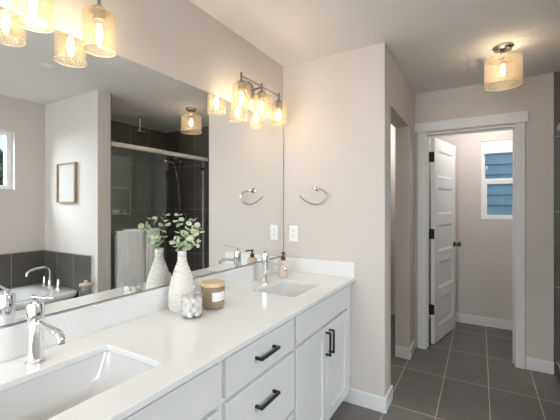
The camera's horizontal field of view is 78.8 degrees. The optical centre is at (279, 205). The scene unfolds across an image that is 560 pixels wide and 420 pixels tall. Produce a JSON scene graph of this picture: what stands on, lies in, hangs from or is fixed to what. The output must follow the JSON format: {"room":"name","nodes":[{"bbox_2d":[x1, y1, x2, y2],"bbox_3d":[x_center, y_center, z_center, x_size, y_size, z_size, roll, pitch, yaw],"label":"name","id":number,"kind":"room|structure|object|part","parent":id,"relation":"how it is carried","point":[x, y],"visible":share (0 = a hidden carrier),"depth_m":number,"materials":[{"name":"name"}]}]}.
{"room":"bathroom","nodes":[
{"label":"bathroom","id":0,"kind":"room"},
{"bbox_2d":[0,0,282,327],"bbox_3d":[-0.962,0.143,1.079,0.120,2.440,3.925,0,0,30],"label":"wall","id":1,"kind":"structure","parent":0,"point":[178,39],"depth_m":1.71,"materials":[{"name":"paint"}]},
{"bbox_2d":[10,0,115,56],"bbox_3d":[-0.796,-0.692,1.083,0.159,0.242,0.546,0,0,30],"label":"vanity light","id":2,"kind":"object","parent":1,"relation":"attached to","point":[100,13],"visible":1,"depth_m":1.24,"materials":[{"name":"silver metal"}]},
{"bbox_3d":[-0.777,-0.644,1.072,0.113,0.138,0.113,0,0,30],"label":"lamp shade","id":3,"kind":"part","parent":2,"relation":"part of","materials":[{"name":"orange glass"}]},
{"bbox_2d":[89,0,108,23],"bbox_3d":[-0.668,-0.736,1.258,0.068,0.106,0.068,0,0,30],"label":"socket","id":4,"kind":"object","parent":2,"relation":"attached to","point":[99,12],"depth_m":1.24,"materials":[{"name":"silver metal"}]},
{"bbox_3d":[-0.668,-0.644,1.258,0.113,0.138,0.113,0,0,30],"label":"lamp shade","id":5,"kind":"part","parent":2,"relation":"part of","materials":[{"name":"orange glass"}]},
{"bbox_2d":[0,257,280,362],"bbox_3d":[-0.535,0.441,1.666,0.020,0.105,2.240,0,0,30],"label":"backsplash","id":6,"kind":"structure","parent":1,"relation":"attached to","point":[76,323],"depth_m":1.37,"materials":[{"name":"white stone"}]},
{"bbox_2d":[0,6,283,326],"bbox_3d":[-0.539,-0.127,1.669,0.010,1.022,2.230,0,0,30],"label":"wall mirror","id":7,"kind":"object","parent":1,"relation":"attached to","point":[99,154],"visible":0.94,"depth_m":1.41,"materials":[{"name":"silver mirror"}]},
{"bbox_2d":[232,72,286,124],"bbox_3d":[-0.137,-0.692,2.205,0.159,0.242,0.546,0,0,30],"label":"vanity light","id":8,"kind":"object","parent":1,"relation":"attached to","point":[248,88],"visible":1,"depth_m":2.19,"materials":[{"name":"silver metal"}]},
{"bbox_2d":[236,72,246,90],"bbox_3d":[-0.227,-0.736,2.007,0.068,0.106,0.068,0,0,30],"label":"socket","id":9,"kind":"object","parent":8,"relation":"attached to","point":[241,84],"depth_m":2.00,"materials":[{"name":"silver metal"}]},
{"bbox_3d":[-0.227,-0.644,2.007,0.113,0.138,0.113,0,0,30],"label":"lamp shade","id":10,"kind":"part","parent":8,"relation":"part of","materials":[{"name":"orange glass"}]},
{"bbox_3d":[-0.195,-0.755,2.239,0.025,0.116,0.116,0,0,30],"label":"wall plate","id":11,"kind":"part","parent":8,"relation":"part of","materials":[{"name":"silver metal"}]},
{"bbox_2d":[257,83,266,100],"bbox_3d":[-0.117,-0.736,2.193,0.068,0.106,0.068,0,0,30],"label":"socket","id":12,"kind":"object","parent":8,"relation":"attached to","point":[261,95],"depth_m":2.18,"materials":[{"name":"silver metal"}]},
{"bbox_3d":[-0.117,-0.644,2.193,0.113,0.138,0.113,0,0,30],"label":"lamp shade","id":13,"kind":"part","parent":8,"relation":"part of","materials":[{"name":"orange glass"}]},
{"bbox_2d":[274,93,283,108],"bbox_3d":[-0.008,-0.736,2.380,0.068,0.106,0.068,0,0,30],"label":"socket","id":14,"kind":"object","parent":8,"relation":"attached to","point":[278,103],"depth_m":2.36,"materials":[{"name":"silver metal"}]},
{"bbox_3d":[-0.008,-0.644,2.380,0.113,0.138,0.113,0,0,30],"label":"lamp shade","id":15,"kind":"part","parent":8,"relation":"part of","materials":[{"name":"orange glass"}]},
{"bbox_2d":[283,42,388,397],"bbox_3d":[0.388,0.143,2.493,0.772,2.440,0.120,0,0,30],"label":"wall","id":16,"kind":"structure","parent":0,"point":[336,131],"depth_m":2.36,"materials":[{"name":"paint"}]},
{"bbox_2d":[289,225,297,240],"bbox_3d":[0.102,0.209,2.585,0.072,0.120,0.010,0,0,30],"label":"wall outlet","id":17,"kind":"object","parent":16,"relation":"attached to","point":[293,229],"visible":1,"depth_m":2.58,"materials":[{"name":"white plastic"}]},
{"bbox_2d":[291,229,294,237],"bbox_3d":[0.101,0.209,2.583,0.035,0.068,0.003,0,0,30],"label":"receptacle","id":18,"kind":"object","parent":17,"relation":"attached to","point":[292,230],"depth_m":2.58,"materials":[{"name":"white plastic"}]},
{"bbox_2d":[299,186,327,204],"bbox_3d":[0.248,-0.074,2.470,0.225,0.140,0.060,0,0,30],"label":"towel ring","id":19,"kind":"object","parent":16,"relation":"attached to","point":[317,188],"visible":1,"depth_m":2.44,"materials":[{"name":"silver metal"}]},
{"bbox_2d":[343,388,386,413],"bbox_3d":[0.562,1.313,2.313,0.315,0.100,0.013,0,0,30],"label":"baseboard","id":20,"kind":"structure","parent":16,"relation":"attached to","point":[360,398],"depth_m":2.29,"materials":[{"name":"white paint"}]},
{"bbox_2d":[189,0,559,93],"bbox_3d":[0.447,-1.127,1.541,3.840,0.100,6.150,0,0,30],"label":"ceiling","id":21,"kind":"structure","parent":0,"point":[437,45],"depth_m":2.09,"materials":[{"name":"paint"}]},
{"bbox_2d":[484,42,522,90],"bbox_3d":[1.505,-0.942,2.298,0.226,0.268,0.226,0,0,30],"label":"ceiling light","id":22,"kind":"object","parent":21,"relation":"attached to","point":[502,48],"visible":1,"depth_m":2.28,"materials":[{"name":"silver metal"}]},
{"bbox_3d":[1.505,-1.006,2.298,0.068,0.069,0.068,0,0,30],"label":"stem","id":23,"kind":"part","parent":22,"relation":"part of","materials":[{"name":"silver metal"}]},
{"bbox_2d":[391,124,394,306],"bbox_3d":[0.977,0.143,4.600,1.652,2.440,0.120,0,0,30],"label":"wall","id":24,"kind":"structure","parent":0,"point":[392,126],"depth_m":4.27,"materials":[{"name":"paint"}]},
{"bbox_2d":[391,306,394,314],"bbox_3d":[0.995,1.313,4.512,1.532,0.100,0.013,0,0,30],"label":"baseboard","id":25,"kind":"structure","parent":24,"relation":"attached to","point":[392,307],"depth_m":4.26,"materials":[{"name":"white paint"}]},
{"bbox_2d":[389,51,414,387],"bbox_3d":[0.976,0.143,2.851,0.120,2.440,1.094,0,0,30],"label":"wall","id":26,"kind":"structure","parent":0,"point":[401,95],"depth_m":3.05,"materials":[{"name":"paint"}]},
{"bbox_2d":[385,385,392,410],"bbox_3d":[0.743,1.313,2.323,0.013,0.100,0.188,0,0,30],"label":"baseboard","id":27,"kind":"structure","parent":26,"relation":"attached to","point":[389,395],"depth_m":2.31,"materials":[{"name":"white paint"}]},
{"bbox_2d":[395,345,410,359],"bbox_3d":[1.099,1.313,3.047,0.133,0.100,0.013,0,0,30],"label":"baseboard","id":28,"kind":"object","parent":26,"relation":"attached to","point":[401,352],"visible":1,"depth_m":3.04,"materials":[{"name":"white paint"}]},
{"bbox_2d":[410,337,415,357],"bbox_3d":[1.228,1.313,3.147,0.013,0.100,0.289,0,0,30],"label":"baseboard","id":29,"kind":"structure","parent":26,"relation":"attached to","point":[413,345],"depth_m":3.14,"materials":[{"name":"white paint"}]},
{"bbox_2d":[329,314,559,419],"bbox_3d":[0.447,1.413,1.541,3.840,0.100,6.150,0,0,30],"label":"floor","id":30,"kind":"structure","parent":0,"point":[470,373],"depth_m":2.60,"materials":[{"name":"tile"}]},
{"bbox_2d":[123,363,217,419],"bbox_3d":[-0.629,0.940,0.932,0.582,0.846,0.839,0,0,30],"label":"base cabinet","id":31,"kind":"object","parent":30,"relation":"on","point":[196,398],"visible":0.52,"depth_m":1.03,"materials":[{"name":"white paint"}]},
{"bbox_2d":[0,271,354,419],"bbox_3d":[-0.296,0.505,1.526,0.574,0.022,2.240,0,0,30],"label":"countertop","id":32,"kind":"structure","parent":31,"relation":"on","point":[179,349],"depth_m":1.22,"materials":[{"name":"white stone"}]},
{"bbox_2d":[24,296,65,365],"bbox_3d":[-0.714,0.384,1.041,0.191,0.220,0.057,0,0,30],"label":"faucet","id":33,"kind":"object","parent":32,"relation":"on","point":[36,326],"visible":1,"depth_m":1.05,"materials":[{"name":"silver metal"}]},
{"bbox_3d":[-0.772,0.327,1.075,0.048,0.046,0.048,0,0,30],"label":"handle","id":34,"kind":"part","parent":33,"relation":"part of","materials":[{"name":"silver metal"}]},
{"bbox_3d":[-0.730,0.291,1.050,0.140,0.035,0.015,0,0,30],"label":"lever","id":35,"kind":"part","parent":33,"relation":"part of","materials":[{"name":"silver metal"}]},
{"bbox_3d":[-0.697,0.380,1.031,0.150,0.041,0.024,0,0,30],"label":"spout","id":36,"kind":"part","parent":33,"relation":"part of","materials":[{"name":"silver metal"}]},
{"bbox_2d":[0,350,153,419],"bbox_3d":[-0.597,0.643,0.966,0.324,0.252,0.454,0,0,30],"label":"sink","id":37,"kind":"object","parent":32,"relation":"in","point":[44,397],"visible":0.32,"depth_m":1.08,"materials":[{"name":"white ceramic"}]},
{"bbox_2d":[167,250,195,312],"bbox_3d":[-0.468,0.354,1.628,0.133,0.280,0.133,0,0,0],"label":"vase","id":38,"kind":"object","parent":32,"relation":"on","point":[182,281],"visible":0.93,"depth_m":1.59,"materials":[{"name":"white ceramic"}]},
{"bbox_2d":[169,236,186,251],"bbox_3d":[-0.485,0.202,1.609,0.083,0.115,0.054,0,0,-44],"label":"eucalyptus sprig","id":39,"kind":"object","parent":38,"relation":"in","point":[171,242],"visible":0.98,"depth_m":1.60,"materials":[{"name":"green plant"}]},
{"bbox_2d":[173,213,187,246],"bbox_3d":[-0.480,0.147,1.647,0.060,0.224,0.074,0,0,-32],"label":"eucalyptus sprig","id":40,"kind":"object","parent":38,"relation":"in","point":[175,214],"visible":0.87,"depth_m":1.64,"materials":[{"name":"green plant"}]},
{"bbox_2d":[178,217,197,249],"bbox_3d":[-0.435,0.157,1.619,0.095,0.204,0.064,0,0,30],"label":"eucalyptus sprig","id":41,"kind":"object","parent":38,"relation":"in","point":[189,222],"visible":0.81,"depth_m":1.62,"materials":[{"name":"green plant"}]},
{"bbox_2d":[182,236,200,250],"bbox_3d":[-0.424,0.200,1.610,0.106,0.118,0.053,0,0,23],"label":"eucalyptus sprig","id":42,"kind":"object","parent":38,"relation":"in","point":[189,245],"visible":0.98,"depth_m":1.60,"materials":[{"name":"green plant"}]},
{"bbox_2d":[181,222,204,250],"bbox_3d":[-0.414,0.168,1.583,0.142,0.183,0.063,0,0,30],"label":"eucalyptus sprig","id":43,"kind":"object","parent":38,"relation":"in","point":[192,230],"visible":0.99,"depth_m":1.58,"materials":[{"name":"green plant"}]},
{"bbox_2d":[200,279,224,309],"bbox_3d":[-0.326,0.431,1.656,0.118,0.125,0.118,0,0,30],"label":"candle jar","id":44,"kind":"object","parent":32,"relation":"on","point":[212,290],"visible":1,"depth_m":1.61,"materials":[{"name":"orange glass"}]},
{"bbox_3d":[-0.326,0.378,1.656,0.118,0.018,0.118,0,0,30],"label":"lid","id":45,"kind":"part","parent":44,"relation":"part of","materials":[{"name":"brown wood"}]},
{"bbox_2d":[261,249,286,282],"bbox_3d":[-0.038,0.384,2.166,0.191,0.220,0.057,0,0,30],"label":"faucet","id":46,"kind":"object","parent":32,"relation":"on","point":[265,256],"visible":1,"depth_m":2.18,"materials":[{"name":"silver metal"}]},
{"bbox_3d":[-0.096,0.327,2.200,0.048,0.046,0.048,0,0,30],"label":"handle","id":47,"kind":"part","parent":46,"relation":"part of","materials":[{"name":"silver metal"}]},
{"bbox_3d":[-0.021,0.380,2.156,0.150,0.041,0.024,0,0,30],"label":"spout","id":48,"kind":"part","parent":46,"relation":"part of","materials":[{"name":"silver metal"}]},
{"bbox_2d":[278,252,287,277],"bbox_3d":[0.023,0.407,2.358,0.074,0.174,0.074,0,0,30],"label":"soap dispenser","id":49,"kind":"object","parent":32,"relation":"on","point":[281,273],"visible":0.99,"depth_m":2.33,"materials":[{"name":"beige glass"}]},
{"bbox_2d":[278,260,287,277],"bbox_3d":[0.022,0.435,2.361,0.070,0.118,0.070,0,0,30],"label":"bottle","id":50,"kind":"object","parent":49,"relation":"attached to","point":[281,273],"depth_m":2.33,"materials":[{"name":"beige glass"}]},
{"bbox_2d":[259,282,314,296],"bbox_3d":[0.050,0.643,2.065,0.324,0.252,0.404,0,0,30],"label":"sink","id":51,"kind":"object","parent":32,"relation":"in","point":[284,289],"visible":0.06,"depth_m":2.23,"materials":[{"name":"white ceramic"}]},
{"bbox_2d":[285,256,354,277],"bbox_3d":[0.275,0.441,2.477,0.552,0.105,0.020,0,0,30],"label":"side splash","id":52,"kind":"object","parent":32,"relation":"on","point":[307,265],"visible":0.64,"depth_m":2.45,"materials":[{"name":"white stone"}]},
{"bbox_3d":[-0.391,0.425,1.516,0.096,0.138,0.096,0,0,30],"label":"apothecary jar","id":53,"kind":"object","parent":32,"relation":"on","visible":0},
{"bbox_2d":[183,298,189,303],"bbox_3d":[-0.409,0.417,1.490,0.028,0.028,0.027,0,0,-35],"label":"ball","id":54,"kind":"object","parent":53,"relation":"in","point":[186,300],"visible":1,"depth_m":1.48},
{"bbox_2d":[187,311,192,317],"bbox_3d":[-0.392,0.474,1.486,0.028,0.028,0.028,0,0,42],"label":"ball","id":55,"kind":"object","parent":53,"relation":"in","point":[189,314],"visible":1,"depth_m":1.48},
{"bbox_2d":[187,303,192,308],"bbox_3d":[-0.393,0.436,1.486,0.028,0.029,0.027,0,0,42],"label":"ball","id":56,"kind":"object","parent":53,"relation":"in","point":[189,305],"visible":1,"depth_m":1.48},
{"bbox_2d":[190,307,196,312],"bbox_3d":[-0.377,0.456,1.489,0.028,0.028,0.028,0,0,-21],"label":"ball","id":57,"kind":"object","parent":53,"relation":"in","point":[194,309],"visible":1,"depth_m":1.48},
{"bbox_2d":[190,298,196,304],"bbox_3d":[-0.378,0.417,1.488,0.027,0.028,0.029,0,0,-26],"label":"ball","id":58,"kind":"object","parent":53,"relation":"in","point":[193,301],"visible":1,"depth_m":1.48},
{"bbox_2d":[194,310,199,316],"bbox_3d":[-0.365,0.474,1.500,0.028,0.028,0.028,0,0,-35],"label":"ball","id":59,"kind":"object","parent":53,"relation":"in","point":[197,313],"visible":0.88,"depth_m":1.49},
{"bbox_3d":[-0.316,0.969,0.981,0.020,0.559,0.396,0,0,30],"label":"door","id":60,"kind":"part","parent":31,"relation":"part of","materials":[{"name":"white paint"}]},
{"bbox_2d":[218,318,293,419],"bbox_3d":[-0.282,0.940,1.523,0.582,0.846,0.529,0,0,30],"label":"base cabinet","id":61,"kind":"object","parent":30,"relation":"on","point":[256,382],"visible":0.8,"depth_m":1.36,"materials":[{"name":"white paint"}]},
{"bbox_3d":[-0.087,0.890,1.408,0.018,0.746,0.529,0,0,30],"label":"frame","id":62,"kind":"part","parent":61,"relation":"part of","materials":[{"name":"white paint"}]},
{"bbox_3d":[-0.067,0.827,1.402,0.020,0.272,0.499,0,0,30],"label":"drawer","id":63,"kind":"part","parent":61,"relation":"part of","materials":[{"name":"white paint"}]},
{"bbox_3d":[-0.048,0.785,1.381,0.035,0.011,0.140,0,0,30],"label":"handle","id":64,"kind":"part","parent":61,"relation":"part of","materials":[{"name":"black metal"}]},
{"bbox_3d":[-0.048,0.595,1.381,0.035,0.011,0.140,0,0,30],"label":"handle","id":65,"kind":"part","parent":61,"relation":"part of","materials":[{"name":"black metal"}]},
{"bbox_3d":[-0.067,1.113,1.402,0.020,0.271,0.499,0,0,30],"label":"drawer","id":66,"kind":"part","parent":61,"relation":"part of","materials":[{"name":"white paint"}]},
{"bbox_2d":[291,284,349,419],"bbox_3d":[0.068,0.940,2.118,0.582,0.846,0.850,0,0,30],"label":"base cabinet","id":67,"kind":"object","parent":30,"relation":"on","point":[321,350],"visible":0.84,"depth_m":1.91,"materials":[{"name":"white paint"}]},
{"bbox_3d":[0.166,0.969,1.800,0.020,0.559,0.378,0,0,30],"label":"door","id":68,"kind":"part","parent":67,"relation":"part of","materials":[{"name":"white paint"}]},
{"bbox_3d":[0.259,0.602,1.957,0.020,0.142,0.744,0,0,30],"label":"false drawer","id":69,"kind":"part","parent":67,"relation":"part of","materials":[{"name":"white paint"}]},
{"bbox_3d":[0.275,0.783,1.929,0.035,0.135,0.011,0,0,30],"label":"handle","id":70,"kind":"part","parent":67,"relation":"part of","materials":[{"name":"black metal"}]},
{"bbox_3d":[0.300,0.783,1.972,0.035,0.135,0.011,0,0,30],"label":"handle","id":71,"kind":"part","parent":67,"relation":"part of","materials":[{"name":"black metal"}]},
{"bbox_3d":[0.356,0.969,2.121,0.020,0.559,0.362,0,0,30],"label":"door","id":72,"kind":"part","parent":67,"relation":"part of","materials":[{"name":"white paint"}]},
{"bbox_2d":[429,130,512,320],"bbox_3d":[2.438,0.143,3.868,1.368,2.440,0.120,0,0,30],"label":"wall","id":73,"kind":"structure","parent":0,"point":[484,257],"depth_m":3.90,"materials":[{"name":"paint"}]},
{"bbox_2d":[430,313,512,329],"bbox_3d":[2.353,1.313,3.841,1.248,0.100,0.013,0,0,30],"label":"baseboard","id":74,"kind":"structure","parent":73,"relation":"attached to","point":[463,318],"depth_m":3.86,"materials":[{"name":"white paint"}]},
{"bbox_2d":[481,140,512,219],"bbox_3d":[2.579,-0.287,3.773,0.606,0.880,0.080,0,0,30],"label":"window","id":75,"kind":"structure","parent":73,"relation":"in","point":[484,182],"depth_m":3.88,"materials":[{"name":"white plastic"}]},
{"bbox_2d":[483,140,512,153],"bbox_3d":[2.561,-0.656,3.743,0.570,0.129,0.034,0,0,30],"label":"roller shade","id":76,"kind":"object","parent":75,"relation":"attached to","point":[499,146],"visible":0.45,"depth_m":3.80,"materials":[{"name":"white fabric"}]},
{"bbox_3d":[2.588,-0.492,3.788,0.552,0.410,0.025,0,0,30],"label":"sash","id":77,"kind":"part","parent":75,"relation":"part of","materials":[{"name":"white plastic"}]},
{"bbox_3d":[2.573,-0.085,3.762,0.552,0.415,0.025,0,0,30],"label":"sash","id":78,"kind":"part","parent":75,"relation":"part of","materials":[{"name":"white plastic"}]},
{"bbox_2d":[415,73,553,361],"bbox_3d":[2.175,0.143,2.849,2.188,2.440,0.120,0,0,30],"label":"wall","id":79,"kind":"structure","parent":0,"point":[535,95],"depth_m":2.83,"materials":[{"name":"paint"}]},
{"bbox_2d":[418,132,425,348],"bbox_3d":[1.353,0.332,3.252,0.071,2.062,0.018,0,0,30],"label":"trim","id":80,"kind":"structure","parent":79,"relation":"attached to","point":[421,136],"depth_m":3.24,"materials":[{"name":"white paint"}]},
{"bbox_2d":[429,137,460,343],"bbox_3d":[1.703,0.342,3.555,0.171,2.018,0.726,0,0,43],"label":"door","id":81,"kind":"structure","parent":79,"relation":"in","point":[442,156],"depth_m":3.51,"materials":[{"name":"white paint"}]},
{"bbox_3d":[1.911,0.421,3.778,0.171,0.062,0.062,0,0,43],"label":"knob","id":82,"kind":"part","parent":81,"relation":"part of","materials":[{"name":"brown metal"}]},
{"bbox_2d":[426,125,514,365],"bbox_3d":[1.723,0.338,3.116,0.718,2.050,0.122,0,0,30],"label":"door frame","id":83,"kind":"structure","parent":79,"relation":"attached to","point":[509,127],"depth_m":3.15,"materials":[{"name":"white paint"}]},
{"bbox_2d":[415,110,528,132],"bbox_3d":[1.682,-0.745,3.055,0.887,0.092,0.025,0,0,30],"label":"trim","id":84,"kind":"structure","parent":79,"relation":"attached to","point":[520,116],"depth_m":3.02,"materials":[{"name":"white paint"}]},
{"bbox_2d":[515,122,524,368],"bbox_3d":[2.017,0.332,2.861,0.069,2.062,0.018,0,0,30],"label":"trim","id":85,"kind":"structure","parent":79,"relation":"attached to","point":[519,127],"depth_m":2.85,"materials":[{"name":"white paint"}]},
{"bbox_2d":[525,357,553,374],"bbox_3d":[2.133,1.313,2.797,0.193,0.100,0.013,0,0,30],"label":"baseboard","id":86,"kind":"structure","parent":79,"relation":"attached to","point":[544,366],"depth_m":2.79,"materials":[{"name":"white paint"}]},
{"bbox_2d":[555,71,559,375],"bbox_3d":[2.599,0.143,2.524,0.886,2.440,0.012,0,0,30],"label":"tiled wall","id":87,"kind":"structure","parent":79,"relation":"attached to","point":[557,74],"depth_m":2.73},
{"bbox_2d":[554,72,554,374],"bbox_3d":[2.214,0.143,2.749,0.005,2.440,0.014,0,0,30],"label":"trim","id":88,"kind":"structure","parent":87,"relation":"attached to","point":[554,72],"depth_m":2.74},
{"label":"outside","id":89,"kind":"structure","parent":0,"visible":0},
{"bbox_3d":[7.942,2.038,2.289,30.000,0.150,28.000,0,0,30],"label":"ground","id":90,"kind":"structure","parent":89,"visible":0},
{"bbox_2d":[485,152,512,214],"bbox_3d":[4.861,-0.677,6.518,7.000,5.280,3.034,0,0,30],"label":"neighbouring house","id":91,"kind":"structure","parent":90,"relation":"on","point":[497,165],"depth_m":5.54,"materials":[{"name":"blue paint"}]}
]}

